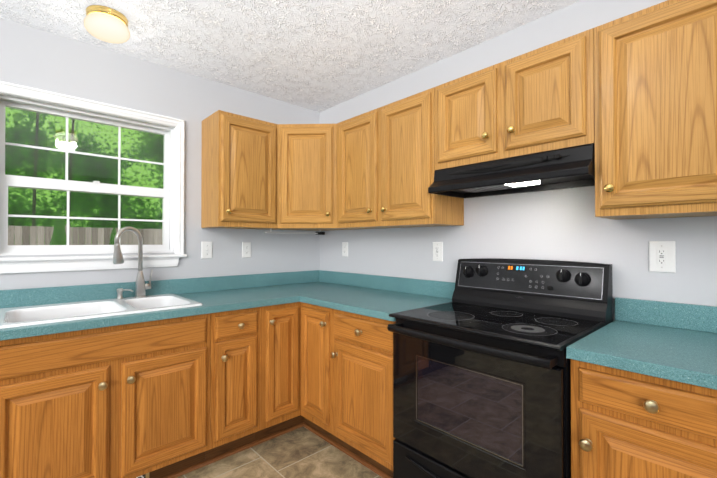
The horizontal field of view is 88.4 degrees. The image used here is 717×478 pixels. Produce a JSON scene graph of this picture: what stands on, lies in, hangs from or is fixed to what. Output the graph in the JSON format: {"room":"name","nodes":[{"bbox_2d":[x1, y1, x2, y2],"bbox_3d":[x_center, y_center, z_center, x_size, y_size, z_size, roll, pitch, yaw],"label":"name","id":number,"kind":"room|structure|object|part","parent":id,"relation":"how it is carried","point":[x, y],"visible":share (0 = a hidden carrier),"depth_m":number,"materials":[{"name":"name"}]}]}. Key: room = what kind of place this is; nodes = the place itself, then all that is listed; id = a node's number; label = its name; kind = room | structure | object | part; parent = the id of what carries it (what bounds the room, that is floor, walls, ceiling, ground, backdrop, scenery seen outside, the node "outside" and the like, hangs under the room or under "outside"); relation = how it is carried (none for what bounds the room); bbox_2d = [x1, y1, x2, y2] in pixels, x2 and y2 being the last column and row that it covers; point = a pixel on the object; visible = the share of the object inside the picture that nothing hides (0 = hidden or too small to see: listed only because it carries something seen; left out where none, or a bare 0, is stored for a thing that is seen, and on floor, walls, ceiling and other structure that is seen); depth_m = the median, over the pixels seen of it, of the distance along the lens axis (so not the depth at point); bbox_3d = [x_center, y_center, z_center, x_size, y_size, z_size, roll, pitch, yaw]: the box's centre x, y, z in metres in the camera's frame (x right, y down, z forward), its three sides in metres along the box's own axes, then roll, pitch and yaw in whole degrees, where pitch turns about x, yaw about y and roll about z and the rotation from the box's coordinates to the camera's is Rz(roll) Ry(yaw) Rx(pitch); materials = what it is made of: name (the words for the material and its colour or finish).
{"room":"kitchen","nodes":[
{"label":"kitchen","id":0,"kind":"room"},
{"bbox_2d":[0,18,319,289],"bbox_3d":[-2.087,0.062,1.817,4.600,2.440,0.140,0,-1,-43],"label":"wall","id":1,"kind":"structure","parent":0,"point":[31,57],"depth_m":2.48,"materials":[{"name":"grey paint"}]},
{"bbox_2d":[0,81,186,273],"bbox_3d":[-1.601,-0.317,2.242,1.012,1.004,0.175,0,-1,-43],"label":"double-hung window","id":2,"kind":"structure","parent":1,"relation":"in","point":[166,193],"depth_m":2.22,"materials":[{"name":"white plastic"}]},
{"bbox_2d":[201,242,211,258],"bbox_3d":[-1.082,0.079,2.639,0.076,0.122,0.016,0,-1,-43],"label":"outlet","id":3,"kind":"object","parent":1,"relation":"attached to","point":[206,250],"visible":1,"depth_m":2.64,"materials":[{"name":"white plastic"}]},
{"bbox_2d":[201,110,276,228],"bbox_3d":[-0.837,-0.459,2.638,0.432,0.760,0.353,0,-1,-43],"label":"upper cabinet","id":4,"kind":"object","parent":1,"relation":"attached to","point":[239,174],"visible":1,"depth_m":2.51,"materials":[{"name":"brown wood"}]},
{"bbox_2d":[242,242,250,257],"bbox_3d":[-0.863,0.084,2.847,0.072,0.118,0.008,0,-1,-43],"label":"duplex electrical outlet","id":5,"kind":"object","parent":1,"relation":"attached to","point":[246,249],"visible":1,"depth_m":2.84,"materials":[{"name":"white plastic"}]},
{"bbox_2d":[264,124,356,234],"bbox_3d":[-0.381,-0.438,2.884,0.647,0.799,0.610,0,-1,-43],"label":"upper cabinet","id":6,"kind":"object","parent":1,"relation":"attached to","point":[306,177],"depth_m":2.67,"materials":[{"name":"brown wood"}]},
{"bbox_3d":[-0.497,-0.057,2.930,0.545,0.038,0.045,0,-1,-43],"label":"under-cabinet rail","id":7,"kind":"part","parent":6,"relation":"part of","materials":[{"name":"white metal"}]},
{"bbox_2d":[177,427,381,477],"bbox_3d":[-0.275,1.315,-0.154,5.000,0.100,5.600,0,-1,-43],"label":"floor","id":8,"kind":"structure","parent":0,"point":[302,452],"depth_m":2.12,"materials":[{"name":"tile"}]},
{"bbox_2d":[0,313,209,477],"bbox_3d":[-1.347,0.845,1.945,0.910,0.873,0.661,0,-1,-43],"label":"base cabinet","id":9,"kind":"object","parent":8,"relation":"on","point":[127,401],"visible":0.98,"depth_m":1.72,"materials":[{"name":"brown wood"}]},
{"bbox_2d":[136,473,148,477],"bbox_3d":[-1.230,1.219,1.768,0.406,0.084,0.009,0,-1,-43],"label":"air vent register","id":10,"kind":"object","parent":9,"relation":"attached to","point":[146,475],"visible":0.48,"depth_m":1.89,"materials":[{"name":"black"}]},
{"bbox_2d":[205,307,259,460],"bbox_3d":[-0.900,0.849,2.358,0.302,0.873,0.661,0,-1,-43],"label":"base cabinet","id":11,"kind":"object","parent":8,"relation":"on","point":[234,379],"visible":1,"depth_m":2.13,"materials":[{"name":"brown wood"}]},
{"bbox_2d":[163,422,304,477],"bbox_3d":[-0.956,1.273,2.015,1.584,0.018,0.018,0,-1,-43],"label":"trim","id":12,"kind":"structure","parent":8,"relation":"on","point":[222,456],"depth_m":2.20,"materials":[{"name":"brown wood"}]},
{"bbox_2d":[254,302,342,445],"bbox_3d":[-0.360,0.851,2.662,0.902,0.873,0.948,0,-1,-43],"label":"base cabinet","id":13,"kind":"object","parent":8,"relation":"on","point":[296,365],"visible":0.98,"depth_m":2.33,"materials":[{"name":"brown wood"}]},
{"bbox_2d":[0,270,357,340],"bbox_3d":[-1.137,0.339,2.149,2.748,0.140,0.656,0,-1,-43],"label":"countertop","id":14,"kind":"structure","parent":13,"relation":"on","point":[235,292],"depth_m":2.21,"materials":[{"name":"teal laminate"}]},
{"bbox_2d":[0,294,202,328],"bbox_3d":[-1.359,0.453,1.969,0.850,0.190,0.564,0,-1,-43],"label":"double-bowl sink","id":15,"kind":"object","parent":14,"relation":"in","point":[11,317],"visible":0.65,"depth_m":1.98,"materials":[{"name":"white ceramic"}]},
{"bbox_2d":[116,288,132,298],"bbox_3d":[-1.407,0.328,2.216,0.083,0.062,0.076,0,-1,-43],"label":"soap dispenser","id":16,"kind":"object","parent":15,"relation":"on","point":[119,293],"visible":0.98,"depth_m":2.21,"materials":[{"name":"silver metal"}]},
{"bbox_2d":[113,227,152,297],"bbox_3d":[-1.375,0.142,2.244,0.072,0.434,0.233,0,-1,26],"label":"pull-down faucet","id":17,"kind":"object","parent":14,"relation":"on","point":[141,286],"visible":1,"depth_m":2.27,"materials":[{"name":"silver metal"}]},
{"bbox_2d":[300,274,454,321],"bbox_3d":[0.132,0.340,2.324,0.646,0.140,0.810,0,-1,-43],"label":"countertop","id":18,"kind":"structure","parent":13,"relation":"on","point":[379,297],"depth_m":2.42,"materials":[{"name":"teal laminate"}]},
{"bbox_2d":[303,423,391,477],"bbox_3d":[-0.057,1.275,2.195,0.018,0.018,0.887,0,-1,-43],"label":"trim","id":19,"kind":"structure","parent":8,"relation":"on","point":[371,467],"depth_m":2.19,"materials":[{"name":"brown wood"}]},
{"bbox_2d":[330,309,395,477],"bbox_3d":[0.225,0.847,2.206,0.661,0.873,0.514,0,-1,-43],"label":"base cabinet","id":20,"kind":"object","parent":8,"relation":"on","point":[361,354],"visible":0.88,"depth_m":1.99,"materials":[{"name":"brown wood"}]},
{"bbox_2d":[387,258,612,477],"bbox_3d":[0.630,0.692,1.702,0.703,1.176,0.764,0,-1,-43],"label":"electric range","id":21,"kind":"object","parent":8,"relation":"on","point":[481,375],"visible":1,"depth_m":1.56,"materials":[{"name":"black metal"}]},
{"bbox_2d":[571,359,716,477],"bbox_3d":[1.086,0.839,1.274,0.661,0.873,0.465,0,-1,-43],"label":"base cabinet","id":22,"kind":"object","parent":8,"relation":"on","point":[626,424],"visible":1,"depth_m":1.11,"materials":[{"name":"brown wood"}]},
{"bbox_3d":[1.410,0.836,0.924,0.661,0.873,0.485,0,-1,-43],"label":"base cabinet","id":23,"kind":"object","parent":8,"relation":"on","visible":0},
{"bbox_2d":[566,297,716,389],"bbox_3d":[1.259,0.330,1.107,0.644,0.140,0.958,0,-1,-43],"label":"countertop","id":24,"kind":"structure","parent":23,"relation":"on","point":[672,341],"depth_m":1.29,"materials":[{"name":"teal laminate"}]},
{"bbox_2d":[0,0,579,111],"bbox_3d":[-0.275,-1.225,-0.132,5.000,0.100,5.600,0,-1,-43],"label":"ceiling","id":25,"kind":"structure","parent":0,"point":[318,55],"depth_m":2.08,"materials":[{"name":"white paint"}]},
{"bbox_2d":[84,5,129,43],"bbox_3d":[-1.302,-1.098,1.913,0.200,0.118,0.200,0,-1,-43],"label":"ceiling light fixture","id":26,"kind":"object","parent":25,"relation":"attached to","point":[106,24],"visible":1,"depth_m":1.86,"materials":[{"name":"white glass"}]},
{"bbox_2d":[320,0,716,320],"bbox_3d":[1.418,0.059,1.517,0.140,2.440,5.340,0,-1,-43],"label":"wall","id":27,"kind":"structure","parent":0,"point":[563,224],"depth_m":1.95,"materials":[{"name":"grey paint"}]},
{"bbox_2d":[342,242,347,256],"bbox_3d":[-0.113,0.086,3.062,0.008,0.118,0.072,0,-1,-43],"label":"duplex electrical outlet","id":28,"kind":"object","parent":27,"relation":"attached to","point":[344,248],"visible":1,"depth_m":3.06,"materials":[{"name":"white plastic"}]},
{"bbox_2d":[337,87,463,228],"bbox_3d":[0.223,-0.461,2.446,0.353,0.760,0.855,0,-1,-43],"label":"upper cabinet","id":29,"kind":"object","parent":27,"relation":"attached to","point":[385,165],"visible":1,"depth_m":2.26,"materials":[{"name":"brown wood"}]},
{"bbox_2d":[433,242,442,260],"bbox_3d":[0.511,0.082,2.387,0.009,0.124,0.078,0,-1,-43],"label":"outlet","id":30,"kind":"object","parent":27,"relation":"attached to","point":[437,251],"visible":1,"depth_m":2.38,"materials":[{"name":"white plastic"}]},
{"bbox_2d":[435,28,594,169],"bbox_3d":[0.776,-0.615,1.850,0.353,0.463,0.770,0,-1,-43],"label":"upper cabinet","id":31,"kind":"object","parent":27,"relation":"attached to","point":[541,99],"visible":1,"depth_m":1.68,"materials":[{"name":"brown wood"}]},
{"bbox_2d":[428,143,594,197],"bbox_3d":[0.771,-0.316,1.842,0.366,0.132,0.764,0,-1,-43],"label":"range hood","id":32,"kind":"object","parent":31,"relation":"attached to","point":[569,167],"visible":1,"depth_m":1.73,"materials":[{"name":"black metal"}]},
{"bbox_2d":[594,0,716,219],"bbox_3d":[1.195,-0.470,1.395,0.353,0.760,0.461,0,-1,-43],"label":"upper cabinet","id":33,"kind":"object","parent":27,"relation":"attached to","point":[655,87],"visible":1,"depth_m":1.32,"materials":[{"name":"brown wood"}]},
{"bbox_2d":[649,241,675,272],"bbox_3d":[1.279,0.074,1.556,0.009,0.132,0.088,0,-1,-43],"label":"outlet","id":34,"kind":"object","parent":27,"relation":"attached to","point":[662,256],"visible":1,"depth_m":1.55,"materials":[{"name":"white plastic"}]},
{"label":"outside","id":35,"kind":"structure","parent":0,"visible":0},
{"bbox_2d":[5,107,163,244],"bbox_3d":[-13.131,-6.235,11.315,44.000,16.000,5.000,0,-1,-43],"label":"trees","id":36,"kind":"object","parent":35,"point":[105,163],"depth_m":15.74,"materials":[{"name":"green plant"}]},
{"bbox_3d":[-17.802,1.721,14.825,70.000,0.050,39.400,0,-1,-43],"label":"ground","id":37,"kind":"structure","parent":35,"visible":0},
{"bbox_2d":[32,112,38,225],"bbox_3d":[-10.393,-2.480,11.882,0.099,8.301,0.255,0,-1,41],"label":"trunk","id":38,"kind":"object","parent":37,"relation":"on","point":[35,171],"depth_m":11.85,"materials":[{"name":"grey plant"}]},
{"bbox_2d":[69,119,74,224],"bbox_3d":[-9.847,-2.473,12.644,0.099,8.302,0.332,0,-1,44],"label":"trunk","id":39,"kind":"object","parent":37,"relation":"on","point":[72,130],"depth_m":12.62,"materials":[{"name":"grey plant"}]},
{"bbox_2d":[50,210,115,244],"bbox_3d":[-6.197,0.488,9.146,4.566,2.393,2.840,0,-1,-43],"label":"shrubs","id":40,"kind":"object","parent":37,"relation":"on","point":[61,235],"depth_m":8.72,"materials":[{"name":"green plant"}]},
{"bbox_2d":[8,225,161,244],"bbox_3d":[-9.673,0.620,8.398,19.290,2.040,0.110,0,-1,-43],"label":"fence","id":41,"kind":"object","parent":37,"relation":"on","point":[94,234],"depth_m":10.21,"materials":[{"name":"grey wood"}]}
]}

